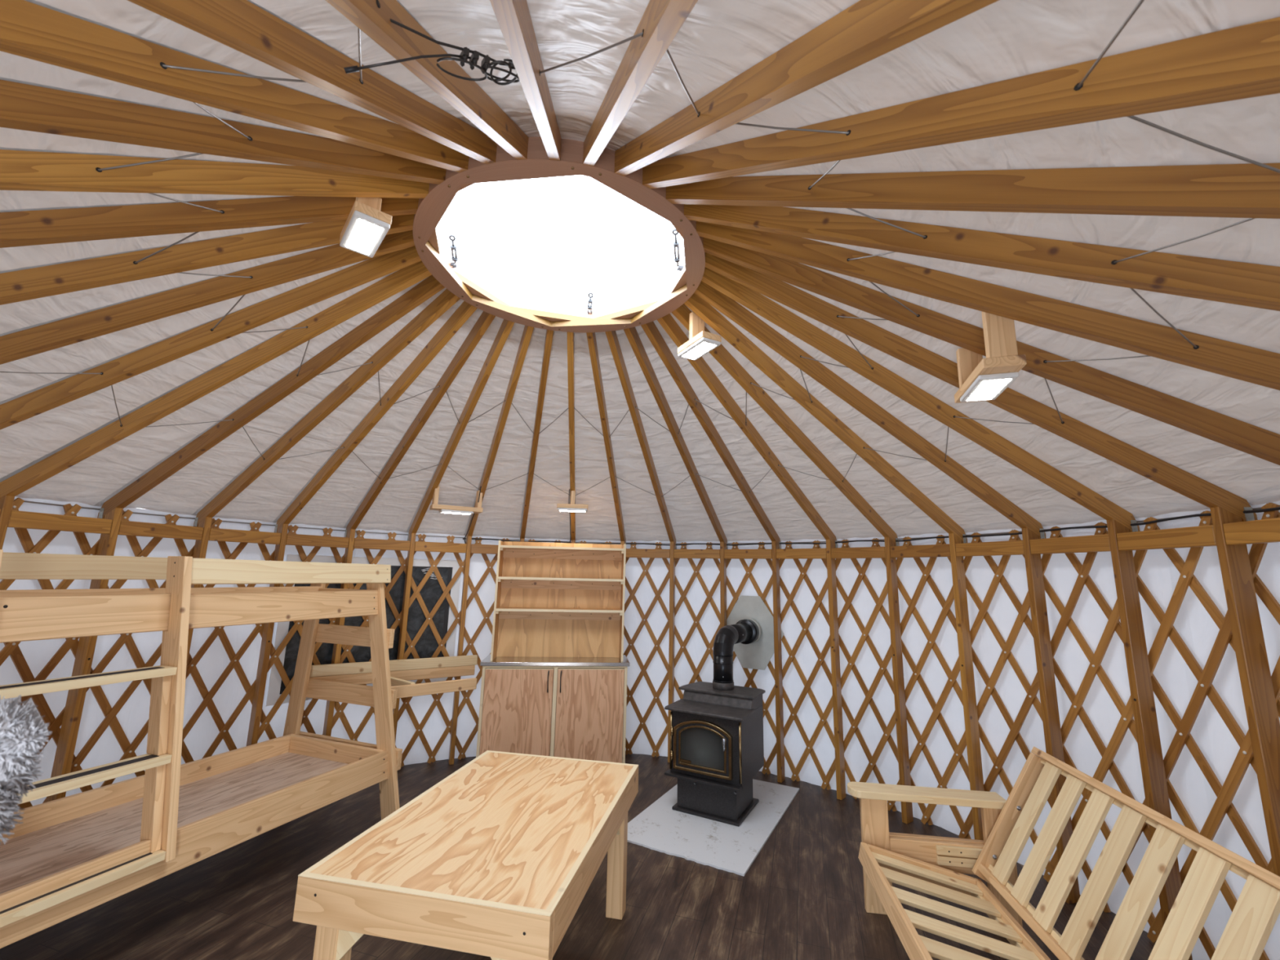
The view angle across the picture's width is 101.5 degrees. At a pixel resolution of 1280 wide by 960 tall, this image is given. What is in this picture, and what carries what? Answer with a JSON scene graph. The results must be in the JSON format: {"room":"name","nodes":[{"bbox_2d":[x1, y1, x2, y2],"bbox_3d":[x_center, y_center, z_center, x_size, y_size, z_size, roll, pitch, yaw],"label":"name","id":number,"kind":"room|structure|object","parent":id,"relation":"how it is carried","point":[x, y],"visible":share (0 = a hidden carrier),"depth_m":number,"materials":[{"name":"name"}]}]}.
{"room":"traditional dwelling","nodes":[
{"label":"traditional dwelling","id":0,"kind":"room"},
{"bbox_2d":[0,753,1155,959],"bbox_3d":[-0.479,2.193,2.205,6.400,0.001,6.400,2,-10,-3],"label":"floor","id":1,"kind":"structure","parent":0,"point":[802,897],"depth_m":2.81,"materials":[{"name":"brown wood"}]},
{"bbox_2d":[0,495,14,549],"bbox_3d":[-3.490,1.129,2.658,0.089,2.126,0.040,0,-10,5],"label":"stud","id":2,"kind":"object","parent":1,"relation":"on","point":[6,501],"visible":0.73,"depth_m":2.82,"materials":[{"name":"brown wood"}]},
{"bbox_2d":[7,510,112,533],"bbox_3d":[-3.403,0.253,3.080,0.038,0.092,0.480,-1,-11,10],"label":"header rail","id":3,"kind":"object","parent":2,"relation":"attached to","point":[18,519],"visible":0.84,"depth_m":3.05,"materials":[{"name":"brown wood"}]},
{"bbox_2d":[45,507,123,802],"bbox_3d":[-3.399,1.225,3.171,0.090,2.126,0.040,-2,-11,15],"label":"stud","id":4,"kind":"object","parent":1,"relation":"on","point":[68,732],"visible":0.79,"depth_m":3.15,"materials":[{"name":"brown wood"}]},
{"bbox_2d":[118,520,203,539],"bbox_3d":[-3.269,0.347,3.579,0.038,0.092,0.480,-3,-11,20],"label":"header rail","id":5,"kind":"object","parent":4,"relation":"attached to","point":[126,527],"visible":1,"depth_m":3.55,"materials":[{"name":"brown wood"}]},
{"bbox_2d":[186,516,212,669],"bbox_3d":[-3.220,1.319,3.662,0.089,2.126,0.040,-4,-11,25],"label":"stud","id":6,"kind":"object","parent":1,"relation":"on","point":[201,545],"visible":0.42,"depth_m":3.80,"materials":[{"name":"brown wood"}]},
{"bbox_2d":[208,528,281,544],"bbox_3d":[-3.050,0.438,4.047,0.038,0.092,0.480,-5,-12,29],"label":"header rail","id":7,"kind":"object","parent":6,"relation":"attached to","point":[215,534],"visible":1,"depth_m":4.02,"materials":[{"name":"brown wood"}]},
{"bbox_2d":[0,549,402,948],"bbox_3d":[-2.576,1.368,3.004,1.254,1.820,2.192,-3,-11,20],"label":"bunk bed","id":8,"kind":"object","parent":1,"relation":"on","point":[69,856],"visible":0.92,"depth_m":2.80,"materials":[{"name":"brown wood"}]},
{"bbox_2d":[0,694,52,844],"bbox_3d":[-0.742,0.342,0.603,0.120,0.179,0.088,1,-10,1],"label":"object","id":9,"kind":"object","parent":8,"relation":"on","point":[22,735],"visible":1,"depth_m":0.60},
{"bbox_2d":[309,654,477,698],"bbox_3d":[-2.011,1.669,4.411,1.403,0.220,0.535,8,-12,-32],"label":"frame","id":10,"kind":"object","parent":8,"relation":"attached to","point":[402,671],"visible":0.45,"depth_m":4.48,"materials":[{"name":"brown wood"}]},
{"bbox_2d":[246,524,288,746],"bbox_3d":[-2.956,1.408,4.114,0.090,2.126,0.040,-6,-13,34],"label":"stud","id":11,"kind":"object","parent":1,"relation":"on","point":[266,642],"visible":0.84,"depth_m":4.08,"materials":[{"name":"brown wood"}]},
{"bbox_2d":[285,533,349,547],"bbox_3d":[-2.750,0.522,4.470,0.038,0.092,0.480,-7,-13,39],"label":"header rail","id":12,"kind":"object","parent":11,"relation":"attached to","point":[291,539],"visible":1,"depth_m":4.45,"materials":[{"name":"brown wood"}]},
{"bbox_2d":[322,528,355,736],"bbox_3d":[-2.617,1.488,4.514,0.089,2.126,0.040,-9,-15,44],"label":"stud","id":13,"kind":"object","parent":1,"relation":"on","point":[336,652],"visible":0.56,"depth_m":4.49,"materials":[{"name":"brown wood"}]},
{"bbox_2d":[353,537,410,551],"bbox_3d":[-2.380,0.597,4.835,0.480,0.092,0.038,10,-13,-39],"label":"header rail","id":14,"kind":"object","parent":13,"relation":"attached to","point":[359,543],"visible":1,"depth_m":4.81,"materials":[{"name":"brown wood"}]},
{"bbox_2d":[392,533,416,742],"bbox_3d":[-2.212,1.559,4.849,0.040,2.126,0.089,8,-13,-34],"label":"stud","id":15,"kind":"object","parent":1,"relation":"on","point":[402,633],"visible":0.58,"depth_m":4.88,"materials":[{"name":"brown wood"}]},
{"bbox_2d":[414,541,466,553],"bbox_3d":[-1.952,0.660,5.131,0.480,0.092,0.038,7,-12,-29],"label":"header rail","id":16,"kind":"object","parent":15,"relation":"attached to","point":[419,545],"visible":1,"depth_m":5.11,"materials":[{"name":"brown wood"}]},
{"bbox_2d":[448,536,471,764],"bbox_3d":[-1.753,1.617,5.110,0.040,2.126,0.089,6,-11,-25],"label":"stud","id":17,"kind":"object","parent":1,"relation":"on","point":[467,560],"visible":0.98,"depth_m":5.09,"materials":[{"name":"brown wood"}]},
{"bbox_2d":[293,750,638,959],"bbox_3d":[-0.616,1.863,2.365,0.944,0.702,1.397,-1,-11,12],"label":"coffee table","id":18,"kind":"object","parent":1,"relation":"on","point":[497,859],"visible":1,"depth_m":1.98,"materials":[{"name":"brown wood"}]},
{"bbox_2d":[475,666,627,763],"bbox_3d":[-0.777,2.161,4.744,1.273,0.966,0.468,2,-10,-6],"label":"base cabinet","id":19,"kind":"object","parent":1,"relation":"on","point":[570,712],"visible":0.66,"depth_m":4.57,"materials":[{"name":"brown wood"}]},
{"bbox_2d":[480,653,629,666],"bbox_3d":[-0.770,1.673,4.858,1.312,0.034,0.458,2,-10,-6],"label":"countertop","id":20,"kind":"structure","parent":19,"relation":"on","point":[497,661],"depth_m":4.69,"materials":[{"name":"silver metal"}]},
{"bbox_2d":[490,540,626,661],"bbox_3d":[-0.743,1.123,4.912,1.180,1.070,0.243,2,-10,-6],"label":"hutch","id":21,"kind":"object","parent":20,"relation":"on","point":[552,599],"visible":1,"depth_m":4.99,"materials":[{"name":"brown wood"}]},
{"bbox_2d":[619,541,624,633],"bbox_3d":[-0.203,1.700,5.379,0.040,2.126,0.089,0,-10,5],"label":"stud","id":22,"kind":"object","parent":1,"relation":"on","point":[622,543],"visible":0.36,"depth_m":5.48,"materials":[{"name":"brown wood"}]},
{"bbox_2d":[626,548,670,558],"bbox_3d":[0.075,0.769,5.483,0.480,0.092,0.038,-1,-11,10],"label":"header rail","id":23,"kind":"object","parent":22,"relation":"attached to","point":[630,553],"visible":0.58,"depth_m":5.46,"materials":[{"name":"brown wood"}]},
{"bbox_2d":[667,542,675,762],"bbox_3d":[0.320,1.695,5.289,0.040,2.126,0.089,-2,-11,15],"label":"stud","id":24,"kind":"object","parent":1,"relation":"on","point":[672,567],"visible":0.78,"depth_m":5.28,"materials":[{"name":"brown wood"}]},
{"bbox_2d":[674,549,719,558],"bbox_3d":[0.583,0.756,5.349,0.480,0.092,0.038,-3,-11,20],"label":"header rail","id":25,"kind":"object","parent":24,"relation":"attached to","point":[678,553],"visible":1,"depth_m":5.33,"materials":[{"name":"brown wood"}]},
{"bbox_2d":[626,778,799,876],"bbox_3d":[0.585,2.545,4.031,0.930,0.012,1.541,-4,-12,28],"label":"hearth pad","id":26,"kind":"object","parent":1,"relation":"on","point":[660,828],"visible":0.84,"depth_m":3.68,"materials":[{"name":"white stone"}]},
{"bbox_2d":[664,681,765,826],"bbox_3d":[0.608,2.144,4.203,0.657,0.838,0.682,-4,-12,29],"label":"wood stove","id":27,"kind":"object","parent":26,"relation":"on","point":[717,750],"visible":1,"depth_m":3.98,"materials":[{"name":"metal"}]},
{"bbox_2d":[712,617,761,690],"bbox_3d":[0.859,1.542,4.705,0.235,0.540,0.737,-5,-12,32],"label":"pipe","id":28,"kind":"object","parent":27,"relation":"on","point":[748,630],"visible":1,"depth_m":4.44,"materials":[{"name":"metal"}]},
{"bbox_2d":[720,542,726,628],"bbox_3d":[0.819,1.673,5.110,0.040,2.126,0.089,-4,-11,25],"label":"stud","id":29,"kind":"object","parent":1,"relation":"on","point":[722,561],"visible":0.4,"depth_m":5.20,"materials":[{"name":"brown wood"}]},
{"bbox_2d":[724,549,772,559],"bbox_3d":[1.059,0.726,5.131,0.480,0.092,0.038,-5,-12,29],"label":"header rail","id":30,"kind":"object","parent":29,"relation":"attached to","point":[728,553],"visible":1,"depth_m":5.11,"materials":[{"name":"brown wood"}]},
{"bbox_2d":[771,541,785,782],"bbox_3d":[1.280,1.635,4.849,0.040,2.126,0.089,-6,-13,34],"label":"stud","id":31,"kind":"object","parent":1,"relation":"on","point":[775,562],"visible":0.98,"depth_m":4.81,"materials":[{"name":"brown wood"}]},
{"bbox_2d":[776,548,826,559],"bbox_3d":[1.490,0.681,4.835,0.480,0.092,0.038,-7,-13,39],"label":"header rail","id":32,"kind":"object","parent":31,"relation":"attached to","point":[781,553],"visible":1,"depth_m":4.82,"materials":[{"name":"brown wood"}]},
{"bbox_2d":[826,539,845,799],"bbox_3d":[1.687,1.582,4.513,0.040,2.126,0.090,-9,-15,44],"label":"stud","id":33,"kind":"object","parent":1,"relation":"on","point":[831,566],"visible":0.98,"depth_m":4.47,"materials":[{"name":"brown wood"}]},
{"bbox_2d":[884,537,913,823],"bbox_3d":[2.030,1.516,4.113,0.090,2.126,0.040,8,-13,-34],"label":"stud","id":34,"kind":"object","parent":1,"relation":"on","point":[891,562],"visible":0.98,"depth_m":4.09,"materials":[{"name":"brown wood"}]},
{"bbox_2d":[831,546,885,558],"bbox_3d":[1.863,0.623,4.469,0.038,0.092,0.480,10,-13,-39],"label":"header rail","id":35,"kind":"object","parent":34,"relation":"attached to","point":[858,552],"visible":1,"depth_m":4.44,"materials":[{"name":"brown wood"}]},
{"bbox_2d":[948,533,984,839],"bbox_3d":[2.297,1.439,3.661,0.090,2.126,0.040,6,-11,-25],"label":"stud","id":36,"kind":"object","parent":1,"relation":"on","point":[968,690],"visible":0.84,"depth_m":3.65,"materials":[{"name":"brown wood"}]},
{"bbox_2d":[889,543,950,557],"bbox_3d":[2.165,0.552,4.046,0.038,0.092,0.480,7,-12,-29],"label":"header rail","id":37,"kind":"object","parent":36,"relation":"attached to","point":[928,550],"visible":0.88,"depth_m":4.02,"materials":[{"name":"brown wood"}]},
{"bbox_2d":[1021,527,1079,903],"bbox_3d":[2.481,1.354,3.171,0.089,2.126,0.040,4,-11,-15],"label":"stud","id":38,"kind":"object","parent":1,"relation":"on","point":[1044,661],"visible":0.76,"depth_m":3.19,"materials":[{"name":"brown wood"}]},
{"bbox_2d":[955,540,1024,556],"bbox_3d":[2.389,0.471,3.578,0.038,0.092,0.480,5,-11,-20],"label":"header rail","id":39,"kind":"object","parent":38,"relation":"attached to","point":[1009,547],"visible":0.82,"depth_m":3.55,"materials":[{"name":"brown wood"}]},
{"bbox_2d":[847,746,1279,959],"bbox_3d":[1.553,1.726,1.937,1.023,0.910,2.110,0,-10,8],"label":"couch","id":40,"kind":"object","parent":1,"relation":"on","point":[932,865],"visible":1,"depth_m":2.28,"materials":[{"name":"brown wood"}]},
{"bbox_2d":[1106,519,1192,959],"bbox_3d":[2.574,1.261,2.657,0.091,2.126,0.043,2,-10,-3],"label":"stud","id":41,"kind":"object","parent":1,"relation":"on","point":[1153,776],"visible":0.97,"depth_m":2.67,"materials":[{"name":"brown wood"}]},
{"bbox_2d":[1029,533,1111,554],"bbox_3d":[2.527,0.382,3.080,0.038,0.092,0.480,3,-11,-10],"label":"header rail","id":42,"kind":"object","parent":41,"relation":"attached to","point":[1095,543],"visible":0.82,"depth_m":3.05,"materials":[{"name":"brown wood"}]},
{"bbox_2d":[1116,524,1216,551],"bbox_3d":[2.575,0.289,2.565,0.038,0.092,0.480,1,-10,0],"label":"header rail","id":43,"kind":"object","parent":41,"relation":"attached to","point":[1200,535],"visible":0.82,"depth_m":2.53,"materials":[{"name":"brown wood"}]},
{"bbox_2d":[1209,506,1279,876],"bbox_3d":[2.577,1.166,2.135,0.089,2.126,0.040,0,-10,5],"label":"stud","id":44,"kind":"object","parent":1,"relation":"on","point":[1259,697],"visible":0.85,"depth_m":2.19,"materials":[{"name":"brown wood"}]},
{"bbox_2d":[1222,517,1279,545],"bbox_3d":[2.531,0.194,2.051,0.038,0.092,0.480,-1,-11,10],"label":"header rail","id":45,"kind":"object","parent":44,"relation":"attached to","point":[1263,531],"visible":1,"depth_m":2.16,"materials":[{"name":"brown wood"}]},
{"bbox_2d":[0,0,1279,542],"bbox_3d":[-0.419,-0.568,2.711,6.370,1.362,6.370,-1,-11,14],"label":"ceiling","id":46,"kind":"structure","parent":0,"point":[718,41],"depth_m":2.31,"materials":[{"name":"white fabric"}]},
{"bbox_2d":[0,213,413,305],"bbox_3d":[-2.184,-0.699,1.889,2.396,1.474,0.056,6,-11,-25],"label":"rafter","id":47,"kind":"object","parent":46,"relation":"attached to","point":[28,284],"visible":0.94,"depth_m":2.06,"materials":[{"name":"brown wood"}]},
{"bbox_2d":[0,230,414,364],"bbox_3d":[-2.301,-0.644,2.204,2.396,1.474,0.056,4,-11,-15],"label":"rafter","id":48,"kind":"object","parent":46,"relation":"attached to","point":[32,341],"visible":0.91,"depth_m":2.29,"materials":[{"name":"brown wood"}]},
{"bbox_2d":[0,195,418,248],"bbox_3d":[-2.013,-0.748,1.600,2.396,1.474,0.056,8,-13,-34],"label":"rafter","id":49,"kind":"object","parent":46,"relation":"attached to","point":[41,227],"visible":0.94,"depth_m":1.85,"materials":[{"name":"brown wood"}]},
{"bbox_2d":[339,197,391,257],"bbox_3d":[-1.139,-1.097,2.181,0.135,0.198,0.275,10,-13,-39],"label":"ceiling lamp","id":50,"kind":"object","parent":49,"relation":"attached to","point":[366,227],"visible":0.93,"depth_m":2.13,"materials":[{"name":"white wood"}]},
{"bbox_2d":[345,218,383,255],"bbox_3d":[-1.141,-1.002,2.163,0.090,0.004,0.235,10,-13,-39],"label":"diffuser","id":51,"kind":"object","parent":50,"relation":"attached to","point":[364,237],"depth_m":2.15,"materials":[{"name":"white plastic"}]},
{"bbox_2d":[0,245,421,429],"bbox_3d":[-2.362,-0.585,2.533,2.396,1.474,0.056,2,-10,-5],"label":"rafter","id":52,"kind":"object","parent":46,"relation":"attached to","point":[15,411],"visible":0.95,"depth_m":2.56,"materials":[{"name":"brown wood"}]},
{"bbox_2d":[0,149,429,198],"bbox_3d":[-1.795,-0.790,1.345,0.056,1.474,2.396,-9,-15,44],"label":"rafter","id":53,"kind":"object","parent":46,"relation":"attached to","point":[25,171],"visible":0.94,"depth_m":1.68,"materials":[{"name":"brown wood"}]},
{"bbox_2d":[0,260,431,497],"bbox_3d":[-2.363,-0.523,2.868,2.396,1.474,0.056,0,-10,5],"label":"rafter","id":54,"kind":"object","parent":46,"relation":"attached to","point":[403,278],"visible":0.95,"depth_m":2.85,"materials":[{"name":"brown wood"}]},
{"bbox_2d":[97,18,925,436],"bbox_3d":[-0.416,-0.699,2.736,3.384,0.258,3.358,2,-10,-3],"label":"cable","id":55,"kind":"object","parent":54,"relation":"attached to","point":[464,56],"visible":0.73,"depth_m":1.32,"materials":[{"name":"silver metal"}]},
{"bbox_2d":[413,136,705,332],"bbox_3d":[-0.402,-1.334,2.851,1.560,0.406,1.560,2,-10,-3],"label":"ring","id":56,"kind":"object","parent":54,"relation":"attached to","point":[431,209],"visible":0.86,"depth_m":2.59,"materials":[{"name":"brown wood"}]},
{"bbox_2d":[0,0,1279,496],"bbox_3d":[-0.424,-0.349,2.671,4.767,0.150,4.802,2,-10,-3],"label":"cable","id":57,"kind":"object","parent":54,"relation":"attached to","point":[1140,2],"visible":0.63,"depth_m":1.37,"materials":[{"name":"silver metal"}]},
{"bbox_2d":[0,79,446,184],"bbox_3d":[-1.532,-0.824,1.129,0.056,1.474,2.396,-6,-13,34],"label":"rafter","id":58,"kind":"object","parent":46,"relation":"attached to","point":[25,107],"visible":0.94,"depth_m":1.48,"materials":[{"name":"brown wood"}]},
{"bbox_2d":[0,0,469,173],"bbox_3d":[-1.237,-0.848,0.962,0.056,1.474,2.396,-4,-11,25],"label":"rafter","id":59,"kind":"object","parent":46,"relation":"attached to","point":[29,30],"visible":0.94,"depth_m":1.26,"materials":[{"name":"brown wood"}]},
{"bbox_2d":[97,275,444,518],"bbox_3d":[-2.305,-0.462,3.197,2.396,1.474,0.056,-2,-11,15],"label":"rafter","id":60,"kind":"object","parent":46,"relation":"attached to","point":[429,286],"visible":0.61,"depth_m":3.16,"materials":[{"name":"brown wood"}]},
{"bbox_2d":[127,0,497,164],"bbox_3d":[-0.918,-0.862,0.848,0.056,1.474,2.396,-2,-11,15],"label":"rafter","id":61,"kind":"object","parent":46,"relation":"attached to","point":[242,26],"visible":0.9,"depth_m":1.27,"materials":[{"name":"brown wood"}]},
{"bbox_2d":[193,288,460,526],"bbox_3d":[-2.191,-0.402,3.510,2.396,1.474,0.056,-4,-11,25],"label":"rafter","id":62,"kind":"object","parent":46,"relation":"attached to","point":[444,301],"visible":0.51,"depth_m":3.43,"materials":[{"name":"brown wood"}]},
{"bbox_2d":[274,301,477,533],"bbox_3d":[-2.022,-0.345,3.800,2.396,1.474,0.056,-6,-13,34],"label":"rafter","id":63,"kind":"object","parent":46,"relation":"attached to","point":[465,310],"visible":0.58,"depth_m":3.66,"materials":[{"name":"brown wood"}]},
{"bbox_2d":[344,311,495,537],"bbox_3d":[-1.803,-0.293,4.058,2.396,1.474,0.056,-9,-15,44],"label":"rafter","id":64,"kind":"object","parent":46,"relation":"attached to","point":[485,320],"visible":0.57,"depth_m":3.86,"materials":[{"name":"brown wood"}]},
{"bbox_2d":[325,0,528,159],"bbox_3d":[-0.583,-0.865,0.790,0.056,1.474,2.396,0,-10,5],"label":"rafter","id":65,"kind":"object","parent":46,"relation":"attached to","point":[372,17],"visible":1,"depth_m":1.31,"materials":[{"name":"brown wood"}]},
{"bbox_2d":[407,319,514,541],"bbox_3d":[-1.545,-0.248,4.271,0.056,1.474,2.396,8,-13,-34],"label":"rafter","id":66,"kind":"object","parent":46,"relation":"attached to","point":[505,328],"visible":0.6,"depth_m":4.00,"materials":[{"name":"brown wood"}]},
{"bbox_2d":[429,486,482,543],"bbox_3d":[-1.769,0.336,4.903,0.435,0.490,0.805,7,-12,-27],"label":"ceiling lamp","id":67,"kind":"object","parent":66,"relation":"attached to","point":[434,506],"visible":0.96,"depth_m":4.62,"materials":[{"name":"brown wood"}]},
{"bbox_2d":[465,325,533,542],"bbox_3d":[-1.251,-0.211,4.439,0.056,1.474,2.396,6,-11,-25],"label":"rafter","id":68,"kind":"object","parent":46,"relation":"attached to","point":[527,331],"visible":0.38,"depth_m":4.05,"materials":[{"name":"brown wood"}]},
{"bbox_2d":[489,0,561,160],"bbox_3d":[-0.243,-0.858,0.789,0.056,1.474,2.396,2,-10,-5],"label":"rafter","id":69,"kind":"object","parent":46,"relation":"attached to","point":[513,16],"visible":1,"depth_m":1.27,"materials":[{"name":"brown wood"}]},
{"bbox_2d":[519,329,553,541],"bbox_3d":[-0.932,-0.183,4.553,0.056,1.474,2.396,4,-11,-15],"label":"rafter","id":70,"kind":"object","parent":46,"relation":"attached to","point":[548,336],"visible":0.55,"depth_m":4.19,"materials":[{"name":"brown wood"}]},
{"bbox_2d":[566,332,575,543],"bbox_3d":[-0.598,-0.165,4.611,0.056,1.474,2.396,2,-10,-5],"label":"rafter","id":71,"kind":"object","parent":46,"relation":"attached to","point":[570,335],"visible":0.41,"depth_m":4.17,"materials":[{"name":"brown wood"}]},
{"bbox_2d":[556,488,587,542],"bbox_3d":[-0.658,0.405,5.230,0.306,0.516,0.851,2,-10,-3],"label":"ceiling lamp","id":72,"kind":"object","parent":71,"relation":"attached to","point":[571,507],"visible":0.9,"depth_m":4.84,"materials":[{"name":"brown wood"}]},
{"bbox_2d":[462,506,1279,546],"bbox_3d":[1.031,0.397,3.897,2.241,0.028,5.967,11,-14,-41],"label":"power cord","id":73,"kind":"object","parent":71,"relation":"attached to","point":[1276,508],"visible":0.83,"depth_m":3.80,"materials":[{"name":"black rubber"}]},
{"bbox_2d":[586,332,626,543],"bbox_3d":[-0.257,-0.158,4.611,0.056,1.474,2.396,0,-10,5],"label":"rafter","id":74,"kind":"object","parent":46,"relation":"attached to","point":[591,337],"visible":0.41,"depth_m":4.23,"materials":[{"name":"brown wood"}]},
{"bbox_2d":[582,0,697,166],"bbox_3d":[0.091,-0.840,0.848,0.056,1.474,2.396,4,-11,-15],"label":"rafter","id":75,"kind":"object","parent":46,"relation":"attached to","point":[661,20],"visible":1,"depth_m":1.21,"materials":[{"name":"brown wood"}]},
{"bbox_2d":[604,330,676,549],"bbox_3d":[0.077,-0.161,4.553,0.056,1.474,2.396,-2,-11,15],"label":"rafter","id":76,"kind":"object","parent":46,"relation":"attached to","point":[611,336],"visible":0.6,"depth_m":4.21,"materials":[{"name":"brown wood"}]},
{"bbox_2d":[623,326,728,549],"bbox_3d":[0.396,-0.175,4.439,0.056,1.474,2.396,-4,-11,25],"label":"rafter","id":77,"kind":"object","parent":46,"relation":"attached to","point":[632,335],"visible":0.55,"depth_m":4.13,"materials":[{"name":"brown wood"}]},
{"bbox_2d":[640,321,781,548],"bbox_3d":[0.692,-0.199,4.272,0.056,1.474,2.396,-6,-13,34],"label":"rafter","id":78,"kind":"object","parent":46,"relation":"attached to","point":[651,330],"visible":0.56,"depth_m":4.01,"materials":[{"name":"brown wood"}]},
{"bbox_2d":[657,313,837,547],"bbox_3d":[0.954,-0.233,4.055,0.056,1.474,2.396,-9,-15,44],"label":"rafter","id":79,"kind":"object","parent":46,"relation":"attached to","point":[667,322],"visible":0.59,"depth_m":3.91,"materials":[{"name":"brown wood"}]},
{"bbox_2d":[671,303,899,546],"bbox_3d":[1.172,-0.275,3.800,2.396,1.474,0.056,8,-13,-34],"label":"rafter","id":80,"kind":"object","parent":46,"relation":"attached to","point":[720,353],"visible":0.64,"depth_m":3.73,"materials":[{"name":"brown wood"}]},
{"bbox_2d":[613,0,999,176],"bbox_3d":[0.411,-0.812,0.962,0.056,1.474,2.396,6,-11,-25],"label":"rafter","id":81,"kind":"object","parent":46,"relation":"attached to","point":[866,30],"visible":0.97,"depth_m":1.09,"materials":[{"name":"brown wood"}]},
{"bbox_2d":[684,293,967,542],"bbox_3d":[1.343,-0.325,3.511,2.396,1.474,0.056,6,-11,-25],"label":"rafter","id":82,"kind":"object","parent":46,"relation":"attached to","point":[698,305],"visible":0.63,"depth_m":3.43,"materials":[{"name":"brown wood"}]},
{"bbox_2d":[677,311,721,360],"bbox_3d":[0.358,-0.902,3.187,0.135,0.251,0.275,7,-12,-27],"label":"ceiling lamp","id":83,"kind":"object","parent":82,"relation":"attached to","point":[700,342],"visible":0.93,"depth_m":3.17,"materials":[{"name":"brown wood"}]},
{"bbox_2d":[681,342,716,359],"bbox_3d":[0.355,-0.781,3.165,0.090,0.004,0.235,7,-12,-27],"label":"diffuser","id":84,"kind":"object","parent":83,"relation":"attached to","point":[695,350],"depth_m":3.15,"materials":[{"name":"white plastic"}]},
{"bbox_2d":[693,280,1046,538],"bbox_3d":[1.461,-0.380,3.196,2.396,1.474,0.056,4,-11,-15],"label":"rafter","id":85,"kind":"object","parent":46,"relation":"attached to","point":[727,306],"visible":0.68,"depth_m":3.17,"materials":[{"name":"brown wood"}]},
{"bbox_2d":[701,266,1140,532],"bbox_3d":[1.521,-0.439,2.867,2.396,1.474,0.056,2,-10,-5],"label":"rafter","id":86,"kind":"object","parent":46,"relation":"attached to","point":[750,299],"visible":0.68,"depth_m":2.85,"materials":[{"name":"brown wood"}]},
{"bbox_2d":[642,17,1279,189],"bbox_3d":[0.704,-0.775,1.129,0.056,1.474,2.396,8,-13,-34],"label":"rafter","id":87,"kind":"object","parent":46,"relation":"attached to","point":[1242,61],"visible":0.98,"depth_m":1.01,"materials":[{"name":"brown wood"}]},
{"bbox_2d":[666,162,1279,218],"bbox_3d":[0.962,-0.730,1.343,2.396,1.474,0.056,-9,-15,44],"label":"rafter","id":88,"kind":"object","parent":46,"relation":"attached to","point":[1248,190],"visible":0.94,"depth_m":1.31,"materials":[{"name":"brown wood"}]},
{"bbox_2d":[705,252,1257,521],"bbox_3d":[1.522,-0.500,2.532,2.396,1.474,0.056,0,-10,5],"label":"rafter","id":89,"kind":"object","parent":46,"relation":"attached to","point":[1173,477],"visible":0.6,"depth_m":2.47,"materials":[{"name":"brown wood"}]},
{"bbox_2d":[684,204,1279,311],"bbox_3d":[1.181,-0.678,1.600,2.396,1.474,0.056,-6,-13,34],"label":"rafter","id":90,"kind":"object","parent":46,"relation":"attached to","point":[1235,282],"visible":0.97,"depth_m":1.58,"materials":[{"name":"brown wood"}]},
{"bbox_2d":[696,221,1279,390],"bbox_3d":[1.350,-0.622,1.890,2.396,1.474,0.056,-4,-11,25],"label":"rafter","id":91,"kind":"object","parent":46,"relation":"attached to","point":[1252,365],"visible":0.97,"depth_m":1.86,"materials":[{"name":"brown wood"}]},
{"bbox_2d":[954,311,1026,403],"bbox_3d":[1.387,-0.482,2.105,0.135,0.259,0.410,-2,-11,18],"label":"ceiling lamp","id":92,"kind":"object","parent":91,"relation":"attached to","point":[980,379],"visible":0.91,"depth_m":1.95,"materials":[{"name":"brown wood"}]},
{"bbox_2d":[966,378,1011,400],"bbox_3d":[1.384,-0.357,2.082,0.090,0.004,0.235,-2,-11,18],"label":"diffuser","id":93,"kind":"object","parent":92,"relation":"attached to","point":[984,389],"depth_m":2.07,"materials":[{"name":"white plastic"}]},
{"bbox_2d":[703,237,1279,465],"bbox_3d":[1.465,-0.562,2.203,2.396,1.474,0.056,-2,-11,15],"label":"rafter","id":94,"kind":"object","parent":46,"relation":"attached to","point":[1262,443],"visible":0.97,"depth_m":2.13,"materials":[{"name":"brown wood"}]},
{"bbox_2d":[0,496,1279,959],"bbox_3d":[-0.455,1.137,2.401,6.340,2.150,6.340,2,-10,-3],"label":"wall","id":95,"kind":"structure","parent":0,"point":[1193,624],"depth_m":3.73,"materials":[{"name":"fabric"}]},
{"bbox_2d":[266,554,461,706],"bbox_3d":[-2.432,1.321,4.793,1.497,1.205,0.097,10,-13,-39],"label":"window","id":96,"kind":"structure","parent":95,"relation":"in","point":[431,592],"depth_m":4.99,"materials":[{"name":"glass"}]},
{"bbox_2d":[13,499,1279,543],"bbox_3d":[-0.434,0.112,2.586,6.303,0.010,6.303,2,-10,-3],"label":"cable","id":97,"kind":"object","parent":95,"relation":"attached to","point":[1253,508],"visible":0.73,"depth_m":4.18,"materials":[{"name":"silver metal"}]},
{"bbox_2d":[726,595,784,670],"bbox_3d":[1.094,1.468,5.050,0.592,0.680,0.008,-5,-12,29],"label":"plate","id":98,"kind":"object","parent":95,"relation":"attached to","point":[757,655],"visible":0.79,"depth_m":5.03,"materials":[{"name":"silver metal"}]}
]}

